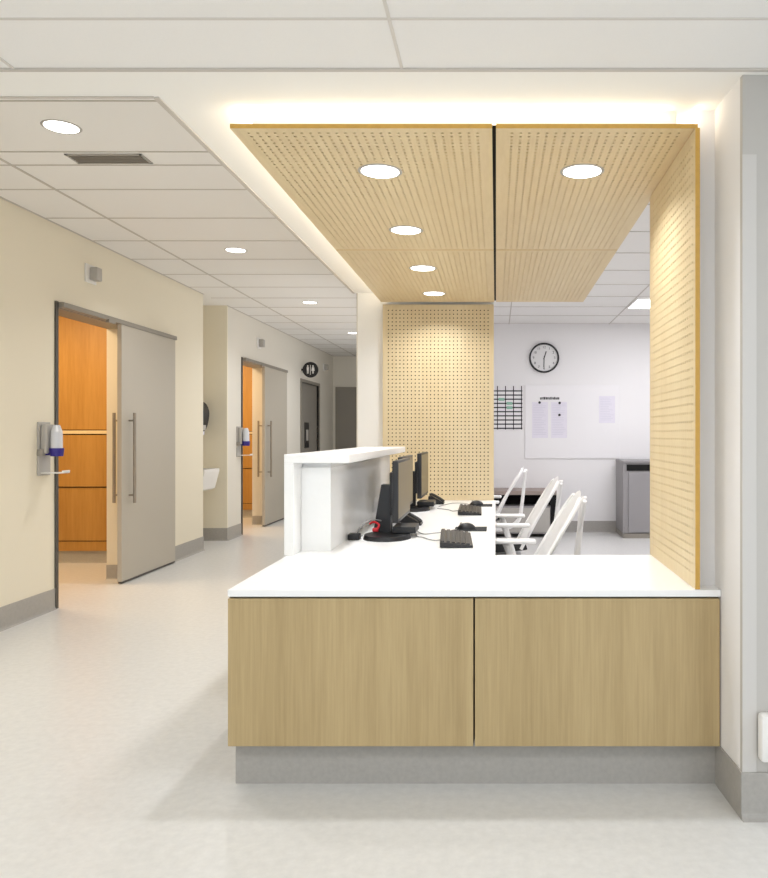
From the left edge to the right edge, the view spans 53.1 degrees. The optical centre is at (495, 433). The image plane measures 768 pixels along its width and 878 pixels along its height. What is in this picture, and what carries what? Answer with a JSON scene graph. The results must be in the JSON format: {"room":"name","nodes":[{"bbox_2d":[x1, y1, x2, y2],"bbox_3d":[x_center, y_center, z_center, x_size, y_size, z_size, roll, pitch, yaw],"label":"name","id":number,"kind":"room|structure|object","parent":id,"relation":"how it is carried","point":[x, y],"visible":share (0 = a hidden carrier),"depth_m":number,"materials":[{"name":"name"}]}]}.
{"room":"hospital interior","nodes":[
{"label":"hospital interior","id":0,"kind":"room"},
{"bbox_2d":[0,198,332,606],"bbox_3d":[-3.350,-0.151,5.930,0.500,2.760,17.060,0,0,0],"label":"wall","id":1,"kind":"structure","parent":0,"point":[42,261],"depth_m":6.40,"materials":[{"name":"beige paint"}]},
{"bbox_2d":[37,422,69,475],"bbox_3d":[-3.028,0.101,5.163,0.176,0.365,0.143,0,0,0],"label":"dispenser","id":2,"kind":"object","parent":1,"relation":"attached to","point":[49,436],"visible":1,"depth_m":5.13,"materials":[{"name":"grey plastic"}]},
{"bbox_2d":[45,425,63,455],"bbox_3d":[-3.023,0.045,5.165,0.129,0.214,0.092,0,0,0],"label":"bottle","id":3,"kind":"object","parent":2,"relation":"on","point":[53,433],"depth_m":5.14,"materials":[{"name":"white plastic"}]},
{"bbox_2d":[41,470,69,473],"bbox_3d":[-3.018,0.259,5.165,0.155,0.020,0.090,0,0,0],"label":"drip tray","id":4,"kind":"object","parent":2,"relation":"on","point":[42,471],"depth_m":5.13,"materials":[{"name":"white plastic"}]},
{"bbox_2d":[54,301,58,607],"bbox_3d":[-3.194,0.146,5.315,0.212,2.165,0.030,0,0,0],"label":"trim","id":5,"kind":"structure","parent":1,"relation":"attached to","point":[56,303],"depth_m":5.30,"materials":[{"name":"grey metal"}]},
{"bbox_2d":[84,263,101,284],"bbox_3d":[-3.062,-1.220,5.760,0.075,0.140,0.150,0,0,0],"label":"light","id":6,"kind":"object","parent":1,"relation":"attached to","point":[92,274],"visible":1,"depth_m":5.73,"materials":[{"name":"white plastic"}]},
{"bbox_2d":[106,565,116,578],"bbox_3d":[-3.201,1.169,6.389,0.198,0.120,0.022,0,0,0],"label":"baseboard","id":7,"kind":"object","parent":1,"relation":"attached to","point":[111,570],"visible":0.35,"depth_m":6.39,"materials":[{"name":"grey plastic"}]},
{"bbox_2d":[59,302,176,339],"bbox_3d":[-3.169,0.148,6.280,0.262,2.160,1.900,0,0,0],"label":"trim","id":8,"kind":"structure","parent":1,"relation":"attached to","point":[66,310],"depth_m":5.91,"materials":[{"name":"grey metal"}]},
{"bbox_2d":[0,523,241,631],"bbox_3d":[-3.264,1.156,5.980,0.372,0.145,16.760,0,0,0],"label":"baseboard","id":9,"kind":"structure","parent":1,"relation":"attached to","point":[16,613],"depth_m":5.21,"materials":[{"name":"grey plastic"}]},
{"bbox_2d":[112,324,174,583],"bbox_3d":[-3.096,0.163,6.684,0.198,2.119,1.033,0,0,0],"label":"door","id":10,"kind":"structure","parent":1,"relation":"in","point":[145,421],"depth_m":6.57,"materials":[{"name":"beige laminate"}]},
{"bbox_2d":[203,402,208,434],"bbox_3d":[-3.352,-0.188,8.420,0.197,0.392,0.300,0,0,0],"label":"paper towel dispenser","id":11,"kind":"object","parent":1,"relation":"attached to","point":[205,407],"visible":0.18,"depth_m":8.49,"materials":[{"name":"black plastic"}]},
{"bbox_2d":[203,468,218,490],"bbox_3d":[-3.295,0.423,8.350,0.310,0.412,0.440,0,0,0],"label":"basin","id":12,"kind":"object","parent":1,"relation":"attached to","point":[210,475],"visible":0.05,"depth_m":8.36,"materials":[{"name":"white plastic"}]},
{"bbox_2d":[241,357,242,534],"bbox_3d":[-3.194,0.146,9.195,0.212,2.165,0.030,0,0,0],"label":"trim","id":13,"kind":"structure","parent":1,"relation":"attached to","point":[241,357],"depth_m":9.20,"materials":[{"name":"grey metal"}]},
{"bbox_2d":[236,426,252,456],"bbox_3d":[-3.028,0.091,9.079,0.176,0.365,0.143,0,0,0],"label":"dispenser","id":14,"kind":"object","parent":1,"relation":"attached to","point":[242,434],"visible":1,"depth_m":9.04,"materials":[{"name":"grey plastic"}]},
{"bbox_2d":[240,428,249,445],"bbox_3d":[-3.023,0.035,9.080,0.129,0.214,0.092,0,0,0],"label":"bottle","id":15,"kind":"object","parent":14,"relation":"on","point":[244,432],"depth_m":9.05,"materials":[{"name":"white plastic"}]},
{"bbox_2d":[252,516,261,524],"bbox_3d":[-3.201,1.169,10.209,0.198,0.120,0.022,0,0,0],"label":"baseboard","id":16,"kind":"object","parent":1,"relation":"attached to","point":[256,520],"visible":0.65,"depth_m":10.21,"materials":[{"name":"grey plastic"}]},
{"bbox_2d":[257,337,264,348],"bbox_3d":[-3.062,-1.185,9.850,0.075,0.140,0.150,0,0,0],"label":"light","id":17,"kind":"object","parent":1,"relation":"attached to","point":[260,342],"visible":1,"depth_m":9.82,"materials":[{"name":"white plastic"}]},
{"bbox_2d":[243,358,287,372],"bbox_3d":[-3.169,0.148,10.145,0.262,2.160,1.870,0,0,0],"label":"trim","id":18,"kind":"structure","parent":1,"relation":"attached to","point":[247,362],"depth_m":9.83,"materials":[{"name":"grey metal"}]},
{"bbox_2d":[257,366,286,525],"bbox_3d":[-3.096,0.163,10.518,0.198,2.119,1.063,0,0,0],"label":"door","id":19,"kind":"structure","parent":1,"relation":"in","point":[274,382],"depth_m":10.38,"materials":[{"name":"beige laminate"}]},
{"bbox_2d":[301,362,317,377],"bbox_3d":[-2.965,-1.024,12.025,0.270,0.250,0.017,0,0,0],"label":"sign","id":20,"kind":"object","parent":1,"relation":"attached to","point":[310,369],"visible":1,"depth_m":12.02,"materials":[{"name":"black plastic"}]},
{"bbox_2d":[302,383,317,452],"bbox_3d":[-3.136,0.194,12.600,0.067,2.050,1.200,0,0,0],"label":"door","id":21,"kind":"structure","parent":1,"relation":"in","point":[309,392],"depth_m":12.67,"materials":[{"name":"grey"}]},
{"bbox_2d":[300,378,319,452],"bbox_3d":[-3.124,0.173,12.600,0.072,2.110,1.300,0,0,0],"label":"trim","id":22,"kind":"structure","parent":1,"relation":"attached to","point":[301,379],"depth_m":11.99,"materials":[{"name":"grey metal"}]},
{"bbox_2d":[323,363,328,370],"bbox_3d":[-3.062,-1.202,13.600,0.075,0.140,0.150,0,0,0],"label":"light","id":23,"kind":"object","parent":1,"relation":"attached to","point":[325,366],"visible":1,"depth_m":13.57,"materials":[{"name":"white plastic"}]},
{"bbox_2d":[0,99,356,355],"bbox_3d":[-2.381,-1.512,8.465,2.438,0.060,11.790,0,0,0],"label":"ceiling","id":24,"kind":"structure","parent":0,"point":[106,126],"depth_m":4.94,"materials":[{"name":"white tile"}]},
{"bbox_2d":[40,119,81,133],"bbox_3d":[-2.095,-1.479,3.640,0.178,0.003,0.178,0,0,0],"label":"recessed light","id":25,"kind":"object","parent":24,"relation":"in","point":[60,126],"visible":1,"depth_m":3.63,"materials":[{"name":"white plastic"}]},
{"bbox_2d":[64,154,152,163],"bbox_3d":[-2.078,-1.476,4.058,0.410,0.009,0.138,0,0,0],"label":"ceiling vent","id":26,"kind":"object","parent":24,"relation":"in","point":[78,158],"visible":1,"depth_m":4.04,"materials":[{"name":"grey metal"}]},
{"bbox_2d":[0,96,354,293],"bbox_3d":[-2.123,-1.159,4.351,1.954,0.034,3.578,0,0,0],"label":"trim","id":27,"kind":"structure","parent":24,"relation":"attached to","point":[159,100],"depth_m":2.94,"materials":[{"name":"grey metal"}]},
{"bbox_2d":[0,100,356,355],"bbox_3d":[-2.131,-1.480,8.470,1.938,0.006,11.780,0,0,0],"label":"trim","id":28,"kind":"structure","parent":24,"relation":"attached to","point":[1,159],"depth_m":5.18,"materials":[{"name":"grey metal"}]},
{"bbox_2d":[224,247,246,252],"bbox_3d":[-2.095,-1.479,6.080,0.178,0.003,0.178,0,0,0],"label":"recessed light","id":29,"kind":"object","parent":24,"relation":"in","point":[231,249],"visible":1,"depth_m":6.08,"materials":[{"name":"white plastic"}]},
{"bbox_2d":[302,301,317,303],"bbox_3d":[-2.095,-1.479,8.500,0.178,0.003,0.178,0,0,0],"label":"recessed light","id":30,"kind":"object","parent":24,"relation":"in","point":[305,302],"visible":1,"depth_m":8.49,"materials":[{"name":"white plastic"}]},
{"bbox_2d":[333,356,356,449],"bbox_3d":[-1.550,-0.151,14.435,3.500,2.760,0.150,0,0,0],"label":"wall","id":31,"kind":"structure","parent":0,"point":[344,367],"depth_m":14.36,"materials":[{"name":"beige paint"}]},
{"bbox_2d":[335,387,356,449],"bbox_3d":[-2.550,0.169,14.350,1.000,2.120,0.020,0,0,0],"label":"trim","id":32,"kind":"structure","parent":31,"relation":"attached to","point":[336,388],"depth_m":14.34,"materials":[{"name":"grey metal"}]},
{"bbox_2d":[338,390,356,448],"bbox_3d":[-2.550,0.189,14.325,0.900,2.060,0.069,0,0,0],"label":"door","id":33,"kind":"structure","parent":31,"relation":"in","point":[347,399],"depth_m":14.35,"materials":[{"name":"grey wood"}]},
{"bbox_2d":[357,293,357,446],"bbox_3d":[-1.102,-0.151,10.325,0.120,2.760,8.070,0,0,0],"label":"wall","id":34,"kind":"structure","parent":0,"point":[357,293],"depth_m":6.29,"materials":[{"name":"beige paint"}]},
{"bbox_2d":[0,518,767,877],"bbox_3d":[-0.700,1.268,6.000,9.800,0.080,17.200,0,0,0],"label":"floor","id":35,"kind":"structure","parent":0,"point":[117,760],"depth_m":2.57,"materials":[{"name":"tile"}]},
{"bbox_2d":[228,597,474,782],"bbox_3d":[-0.500,0.895,2.961,0.850,0.667,0.719,0,0,0],"label":"base cabinet","id":36,"kind":"object","parent":35,"relation":"on","point":[321,689],"visible":0.94,"depth_m":2.60,"materials":[{"name":"brown wood"}]},
{"bbox_2d":[228,500,720,596],"bbox_3d":[-0.075,0.548,4.359,1.698,0.024,3.521,0,0,0],"label":"countertop","id":37,"kind":"structure","parent":36,"relation":"on","point":[416,566],"depth_m":2.92,"materials":[{"name":"white laminate"}]},
{"bbox_2d":[284,447,404,555],"bbox_3d":[-0.791,0.314,4.360,0.287,0.446,2.060,0,0,0],"label":"counter","id":38,"kind":"object","parent":37,"relation":"on","point":[329,495],"visible":0.94,"depth_m":3.46,"materials":[{"name":"white laminate"}]},
{"bbox_2d":[348,533,360,539],"bbox_3d":[-0.719,0.520,3.830,0.058,0.033,0.060,0,0,0],"label":"power adapter","id":39,"kind":"object","parent":37,"relation":"on","point":[351,536],"visible":1,"depth_m":3.80,"materials":[{"name":"black plastic"}]},
{"bbox_2d":[357,519,380,536],"bbox_3d":[-0.648,0.484,3.887,0.142,0.090,0.037,0,0,-36],"label":"cable","id":40,"kind":"object","parent":39,"relation":"attached to","point":[370,519],"visible":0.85,"depth_m":3.86,"materials":[{"name":"grey plastic"}]},
{"bbox_2d":[363,458,410,541],"bbox_3d":[-0.560,0.337,4.047,0.244,0.400,0.605,0,0,0],"label":"monitor","id":41,"kind":"object","parent":37,"relation":"on","point":[394,497],"visible":0.96,"depth_m":3.94,"materials":[{"name":"black plastic"}]},
{"bbox_2d":[369,521,379,531],"bbox_3d":[-0.632,0.475,3.886,0.084,0.052,0.036,0,0,44],"label":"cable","id":42,"kind":"object","parent":41,"relation":"on","point":[371,522],"visible":1,"depth_m":3.87,"materials":[{"name":"red plastic"}]},
{"bbox_2d":[392,523,418,533],"bbox_3d":[-0.474,0.496,3.985,0.121,0.035,0.180,0,0,0],"label":"computer","id":43,"kind":"object","parent":41,"relation":"on","point":[398,528],"visible":0.98,"depth_m":3.90,"materials":[{"name":"black plastic"}]},
{"bbox_2d":[398,455,412,521],"bbox_3d":[-0.624,0.337,4.680,0.161,0.400,0.530,0,0,0],"label":"monitor","id":44,"kind":"object","parent":37,"relation":"on","point":[406,456],"visible":0.17,"depth_m":4.86,"materials":[{"name":"black plastic"}]},
{"bbox_2d":[401,513,422,525],"bbox_3d":[-0.493,0.493,4.470,0.126,0.086,0.112,0,0,0],"label":"desk phone","id":45,"kind":"object","parent":37,"relation":"on","point":[409,518],"visible":0.73,"depth_m":4.42,"materials":[{"name":"black plastic"}]},
{"bbox_2d":[410,452,429,511],"bbox_3d":[-0.585,0.337,5.487,0.244,0.400,0.605,0,0,0],"label":"monitor","id":46,"kind":"object","parent":37,"relation":"on","point":[420,475],"visible":0.7,"depth_m":5.33,"materials":[{"name":"black plastic"}]},
{"bbox_2d":[417,500,435,506],"bbox_3d":[-0.499,0.496,5.430,0.121,0.035,0.180,0,0,0],"label":"computer","id":47,"kind":"object","parent":46,"relation":"on","point":[421,503],"visible":1,"depth_m":5.34,"materials":[{"name":"black plastic"}]},
{"bbox_2d":[428,493,444,503],"bbox_3d":[-0.453,0.493,5.800,0.126,0.086,0.112,0,0,0],"label":"desk phone","id":48,"kind":"object","parent":37,"relation":"on","point":[432,496],"visible":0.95,"depth_m":5.75,"materials":[{"name":"black plastic"}]},
{"bbox_2d":[417,529,456,534],"bbox_3d":[-0.361,0.531,4.120,0.243,0.010,0.209,0,0,15],"label":"cable","id":49,"kind":"object","parent":37,"relation":"on","point":[453,529],"visible":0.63,"depth_m":4.05,"materials":[{"name":"grey plastic"}]},
{"bbox_2d":[383,304,493,499],"bbox_3d":[-0.467,-0.256,6.112,0.898,1.583,0.016,0,0,0],"label":"acoustic panel","id":50,"kind":"object","parent":37,"relation":"on","point":[438,359],"visible":0.91,"depth_m":6.11,"materials":[{"name":"brown wood"}]},
{"bbox_2d":[440,529,472,547],"bbox_3d":[-0.200,0.519,3.780,0.156,0.035,0.470,0,0,-3],"label":"keyboard","id":51,"kind":"object","parent":37,"relation":"on","point":[449,538],"visible":1,"depth_m":3.66,"materials":[{"name":"black plastic"}]},
{"bbox_2d":[458,504,481,515],"bbox_3d":[-0.178,0.519,5.200,0.156,0.035,0.470,0,0,-1],"label":"keyboard","id":52,"kind":"object","parent":37,"relation":"on","point":[464,509],"visible":1,"depth_m":5.07,"materials":[{"name":"black plastic"}]},
{"bbox_2d":[455,527,486,530],"bbox_3d":[-0.142,0.534,4.250,0.180,0.004,0.180,0,0,0],"label":"mouse pad","id":53,"kind":"object","parent":37,"relation":"on","point":[477,528],"visible":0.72,"depth_m":4.21,"materials":[{"name":"black fabric"}]},
{"bbox_2d":[457,522,475,529],"bbox_3d":[-0.165,0.514,4.230,0.104,0.037,0.064,0,0,0],"label":"mouse","id":54,"kind":"object","parent":53,"relation":"on","point":[463,526],"visible":1,"depth_m":4.21,"materials":[{"name":"black plastic"}]},
{"bbox_2d":[470,504,491,506],"bbox_3d":[-0.118,0.534,5.660,0.180,0.004,0.180,0,0,0],"label":"mouse pad","id":55,"kind":"object","parent":37,"relation":"on","point":[483,505],"visible":0.55,"depth_m":5.62,"materials":[{"name":"black rubber"}]},
{"bbox_2d":[470,500,482,505],"bbox_3d":[-0.145,0.514,5.650,0.104,0.037,0.064,0,0,0],"label":"mouse","id":56,"kind":"object","parent":55,"relation":"on","point":[476,502],"visible":0.91,"depth_m":5.63,"materials":[{"name":"black plastic"}]},
{"bbox_2d":[650,128,699,588],"bbox_3d":[0.695,-0.260,2.986,0.016,1.591,0.768,0,0,0],"label":"acoustic panel","id":57,"kind":"object","parent":37,"relation":"on","point":[675,202],"visible":1,"depth_m":2.87,"materials":[{"name":"brown wood"}]},
{"bbox_2d":[494,466,526,531],"bbox_3d":[-0.095,0.756,6.677,0.745,0.945,0.640,0,0,2],"label":"office chair","id":58,"kind":"object","parent":35,"relation":"on","point":[498,511],"visible":0.3,"depth_m":6.65,"materials":[{"name":"white plastic"}]},
{"bbox_2d":[494,488,556,533],"bbox_3d":[0.135,0.951,9.200,1.170,0.555,0.500,0,0,0],"label":"desk","id":59,"kind":"object","parent":35,"relation":"on","point":[512,504],"visible":0.29,"depth_m":8.95,"materials":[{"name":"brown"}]},
{"bbox_2d":[494,495,548,503],"bbox_3d":[0.125,0.791,9.345,1.150,0.135,0.190,0,0,0],"label":"open shelf","id":60,"kind":"object","parent":59,"relation":"attached to","point":[512,499],"depth_m":9.25,"materials":[{"name":"black"}]},
{"bbox_2d":[495,476,562,554],"bbox_3d":[0.075,0.756,5.052,0.745,0.945,0.640,0,0,-1],"label":"office chair","id":61,"kind":"object","parent":35,"relation":"on","point":[529,525],"visible":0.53,"depth_m":5.05,"materials":[{"name":"white plastic"}]},
{"bbox_2d":[495,490,586,554],"bbox_3d":[0.080,0.756,3.780,0.745,0.945,0.640,0,0,0],"label":"office chair","id":62,"kind":"object","parent":35,"relation":"on","point":[575,502],"visible":0.28,"depth_m":3.83,"materials":[{"name":"white plastic"}]},
{"bbox_2d":[475,597,719,782],"bbox_3d":[0.349,0.895,2.961,0.850,0.667,0.719,0,0,0],"label":"base cabinet","id":63,"kind":"object","parent":35,"relation":"on","point":[568,689],"visible":0.98,"depth_m":2.60,"materials":[{"name":"brown wood"}]},
{"bbox_2d":[616,459,649,537],"bbox_3d":[1.810,0.771,9.158,0.630,0.915,0.556,0,0,0],"label":"base cabinet","id":64,"kind":"object","parent":35,"relation":"on","point":[632,475],"visible":0.56,"depth_m":8.89,"materials":[{"name":"grey metal"}]},
{"bbox_2d":[0,0,767,292],"bbox_3d":[0.025,-1.339,1.770,6.650,0.385,8.740,0,0,0],"label":"ceiling","id":65,"kind":"structure","parent":0,"point":[23,43],"depth_m":2.30,"materials":[{"name":"white paint"}]},
{"bbox_2d":[0,0,767,68],"bbox_3d":[0.050,-1.149,-0.007,6.300,0.004,4.785,0,0,0],"label":"trim","id":66,"kind":"structure","parent":65,"relation":"attached to","point":[388,18],"depth_m":2.09,"materials":[{"name":"white metal"}]},
{"bbox_2d":[358,293,493,446],"bbox_3d":[-0.572,-0.125,6.215,1.107,2.707,0.150,0,0,0],"label":"wall partition","id":67,"kind":"structure","parent":0,"point":[370,308],"depth_m":6.14,"materials":[{"name":"white paint"}]},
{"bbox_2d":[494,324,649,520],"bbox_3d":[1.529,-0.125,9.535,5.142,2.707,0.150,0,0,0],"label":"wall","id":68,"kind":"structure","parent":0,"point":[589,354],"depth_m":9.46,"materials":[{"name":"white paint"}]},
{"bbox_2d":[494,386,521,429],"bbox_3d":[0.090,-0.329,9.456,0.480,0.545,0.009,0,0,0],"label":"planner","id":69,"kind":"object","parent":68,"relation":"attached to","point":[507,402],"visible":0.74,"depth_m":9.46,"materials":[{"name":"white paper"}]},
{"bbox_2d":[529,343,558,372],"bbox_3d":[0.601,-0.952,9.438,0.376,0.376,0.045,0,0,0],"label":"wall clock","id":70,"kind":"object","parent":68,"relation":"attached to","point":[543,357],"visible":1,"depth_m":9.43,"materials":[{"name":"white plastic"}]},
{"bbox_2d":[525,385,619,458],"bbox_3d":[0.955,-0.152,9.453,1.190,0.922,0.014,0,0,0],"label":"whiteboard","id":71,"kind":"object","parent":68,"relation":"attached to","point":[587,438],"visible":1,"depth_m":9.45,"materials":[{"name":"white plastic"}]},
{"bbox_2d":[532,402,547,437],"bbox_3d":[0.550,-0.175,9.444,0.200,0.450,0.002,0,0,0],"label":"paper sheet","id":72,"kind":"object","parent":71,"relation":"attached to","point":[539,411],"visible":1,"depth_m":9.44,"materials":[{"name":"white paper"}]},
{"bbox_2d":[540,397,558,399],"bbox_3d":[0.671,-0.448,9.445,0.240,0.033,0.002,0,0,0],"label":"heading lettering","id":73,"kind":"object","parent":71,"relation":"attached to","point":[550,398],"visible":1,"depth_m":9.44,"materials":[{"name":"grey"}]},
{"bbox_2d":[551,402,566,437],"bbox_3d":[0.788,-0.175,9.444,0.200,0.450,0.002,0,0,0],"label":"paper sheet","id":74,"kind":"object","parent":71,"relation":"attached to","point":[558,423],"visible":1,"depth_m":9.44,"materials":[{"name":"white paper"}]},
{"bbox_2d":[599,396,614,422],"bbox_3d":[1.389,-0.306,9.444,0.200,0.338,0.002,0,0,0],"label":"paper sheet","id":75,"kind":"object","parent":71,"relation":"attached to","point":[606,403],"visible":1,"depth_m":9.44,"materials":[{"name":"white paper"}]},
{"bbox_2d":[565,521,615,531],"bbox_3d":[1.454,1.159,9.449,4.992,0.140,0.022,0,0,0],"label":"baseboard","id":76,"kind":"structure","parent":68,"relation":"attached to","point":[588,526],"depth_m":9.46,"materials":[{"name":"grey plastic"}]},
{"bbox_2d":[494,202,649,323],"bbox_3d":[1.529,-1.409,6.415,5.142,0.060,6.090,0,0,0],"label":"ceiling","id":77,"kind":"structure","parent":0,"point":[633,253],"depth_m":7.92,"materials":[{"name":"white tile"}]},
{"bbox_2d":[494,204,649,323],"bbox_3d":[1.455,-1.377,6.415,4.990,0.004,6.090,0,0,0],"label":"trim","id":78,"kind":"structure","parent":77,"relation":"attached to","point":[648,204],"depth_m":7.95,"materials":[{"name":"grey metal"}]},
{"bbox_2d":[626,298,649,308],"bbox_3d":[2.027,-1.375,7.965,1.205,0.008,0.610,0,0,0],"label":"recessed light","id":79,"kind":"object","parent":77,"relation":"in","point":[638,303],"visible":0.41,"depth_m":8.00,"materials":[{"name":"white plastic"}]},
{"bbox_2d":[689,75,767,771],"bbox_3d":[2.031,-0.125,2.890,2.638,2.707,0.960,0,0,0],"label":"wall","id":80,"kind":"structure","parent":0,"point":[719,127],"depth_m":2.51,"materials":[{"name":"white paint"}]},
{"bbox_2d":[0,68,767,71],"bbox_3d":[0.050,-1.147,2.378,6.300,0.007,0.012,0,0,0],"label":"trim","id":81,"kind":"structure","parent":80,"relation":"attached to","point":[1,69],"depth_m":2.38,"materials":[{"name":"grey metal"}]},
{"bbox_2d":[253,111,675,123],"bbox_3d":[-0.113,-1.115,4.367,1.505,0.063,3.367,0,0,0],"label":"light strip","id":82,"kind":"object","parent":80,"relation":"attached to","point":[259,117],"depth_m":2.68,"materials":[{"name":"white plastic"}]},
{"bbox_2d":[492,125,495,300],"bbox_3d":[-0.110,-1.081,4.374,1.580,0.005,3.452,0,0,0],"label":"backing","id":83,"kind":"object","parent":80,"relation":"attached to","point":[493,126],"visible":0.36,"depth_m":3.44,"materials":[{"name":"black"}]},
{"bbox_2d":[230,124,493,249],"bbox_3d":[-0.469,-1.069,3.486,0.910,0.016,1.728,0,0,0],"label":"acoustic panel","id":84,"kind":"object","parent":83,"relation":"attached to","point":[444,187],"visible":1,"depth_m":3.14,"materials":[{"name":"brown wood"}]},
{"bbox_2d":[358,164,401,178],"bbox_3d":[-0.468,-1.059,3.050,0.178,0.003,0.178,0,0,0],"label":"recessed light","id":85,"kind":"object","parent":84,"relation":"attached to","point":[378,171],"visible":1,"depth_m":3.04,"materials":[{"name":"white plastic"}]},
{"bbox_2d":[389,226,422,234],"bbox_3d":[-0.468,-1.059,3.930,0.178,0.003,0.178,0,0,0],"label":"recessed light","id":86,"kind":"object","parent":84,"relation":"attached to","point":[404,230],"visible":1,"depth_m":3.93,"materials":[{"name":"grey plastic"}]},
{"bbox_2d":[336,250,493,301],"bbox_3d":[-0.469,-1.069,5.215,0.910,0.016,1.710,0,0,0],"label":"acoustic panel","id":87,"kind":"object","parent":83,"relation":"attached to","point":[463,275],"visible":0.99,"depth_m":5.03,"materials":[{"name":"brown wood"}]},
{"bbox_2d":[409,265,436,270],"bbox_3d":[-0.468,-1.059,4.830,0.178,0.003,0.178,0,0,0],"label":"recessed light","id":88,"kind":"object","parent":87,"relation":"attached to","point":[416,267],"visible":1,"depth_m":4.83,"materials":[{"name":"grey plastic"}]},
{"bbox_2d":[422,291,445,295],"bbox_3d":[-0.468,-1.059,5.700,0.178,0.003,0.178,0,0,0],"label":"recessed light","id":89,"kind":"object","parent":87,"relation":"attached to","point":[430,293],"visible":1,"depth_m":5.69,"materials":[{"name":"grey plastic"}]},
{"bbox_2d":[496,250,616,301],"bbox_3d":[0.350,-1.069,5.215,0.701,0.016,1.710,0,0,0],"label":"acoustic panel","id":90,"kind":"object","parent":83,"relation":"attached to","point":[521,275],"visible":1,"depth_m":4.97,"materials":[{"name":"brown wood"}]},
{"bbox_2d":[496,124,697,249],"bbox_3d":[0.350,-1.069,3.486,0.701,0.016,1.728,0,0,0],"label":"acoustic panel","id":91,"kind":"object","parent":83,"relation":"attached to","point":[538,207],"visible":0.99,"depth_m":3.14,"materials":[{"name":"brown wood"}]},
{"bbox_2d":[560,164,603,178],"bbox_3d":[0.348,-1.059,3.050,0.178,0.003,0.178,0,0,0],"label":"recessed light","id":92,"kind":"object","parent":91,"relation":"attached to","point":[576,171],"visible":1,"depth_m":3.04,"materials":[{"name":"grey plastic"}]},
{"bbox_2d":[715,746,767,821],"bbox_3d":[1.985,1.153,2.539,2.430,0.150,0.302,0,0,0],"label":"baseboard","id":93,"kind":"structure","parent":80,"relation":"attached to","point":[746,793],"depth_m":2.40,"materials":[{"name":"grey plastic"}]},
{"bbox_2d":[742,154,756,771],"bbox_3d":[0.808,0.093,2.409,0.045,1.970,0.002,0,0,0],"label":"guard","id":94,"kind":"object","parent":80,"relation":"attached to","point":[749,161],"visible":1,"depth_m":2.41,"materials":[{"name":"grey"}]},
{"bbox_2d":[758,712,767,761],"bbox_3d":[0.891,0.959,2.388,0.118,0.150,0.045,0,0,0],"label":"wall box","id":95,"kind":"object","parent":80,"relation":"attached to","point":[762,716],"visible":1,"depth_m":2.37,"materials":[{"name":"white plastic"}]},
{"bbox_3d":[-4.450,-0.072,5.905,2.300,2.600,2.810,0,0,0],"label":"wall","id":96,"kind":"structure","parent":0,"visible":0},
{"bbox_2d":[59,551,106,562],"bbox_3d":[-4.400,1.169,7.199,2.200,0.120,0.022,0,0,0],"label":"baseboard","id":97,"kind":"structure","parent":96,"relation":"attached to","point":[64,556],"depth_m":7.20,"materials":[{"name":"grey plastic"}]},
{"bbox_2d":[59,316,106,550],"bbox_3d":[-4.360,-0.036,7.184,2.080,2.300,0.048,0,0,0],"label":"tall cabinet","id":98,"kind":"object","parent":96,"relation":"attached to","point":[82,346],"visible":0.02,"depth_m":7.18,"materials":[{"name":"orange wood"}]},
{"bbox_3d":[-4.450,-0.072,10.085,2.300,2.600,2.250,0,0,0],"label":"wall","id":99,"kind":"structure","parent":0,"visible":0},
{"bbox_2d":[243,510,251,517],"bbox_3d":[-4.400,1.169,11.099,2.200,0.120,0.022,0,0,0],"label":"baseboard","id":100,"kind":"structure","parent":99,"relation":"attached to","point":[246,513],"depth_m":11.10,"materials":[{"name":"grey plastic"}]},
{"bbox_2d":[243,366,251,509],"bbox_3d":[-4.360,-0.036,11.084,2.080,2.300,0.048,0,0,0],"label":"tall cabinet","id":101,"kind":"object","parent":99,"relation":"attached to","point":[247,371],"visible":0.02,"depth_m":11.08,"materials":[{"name":"orange wood"}]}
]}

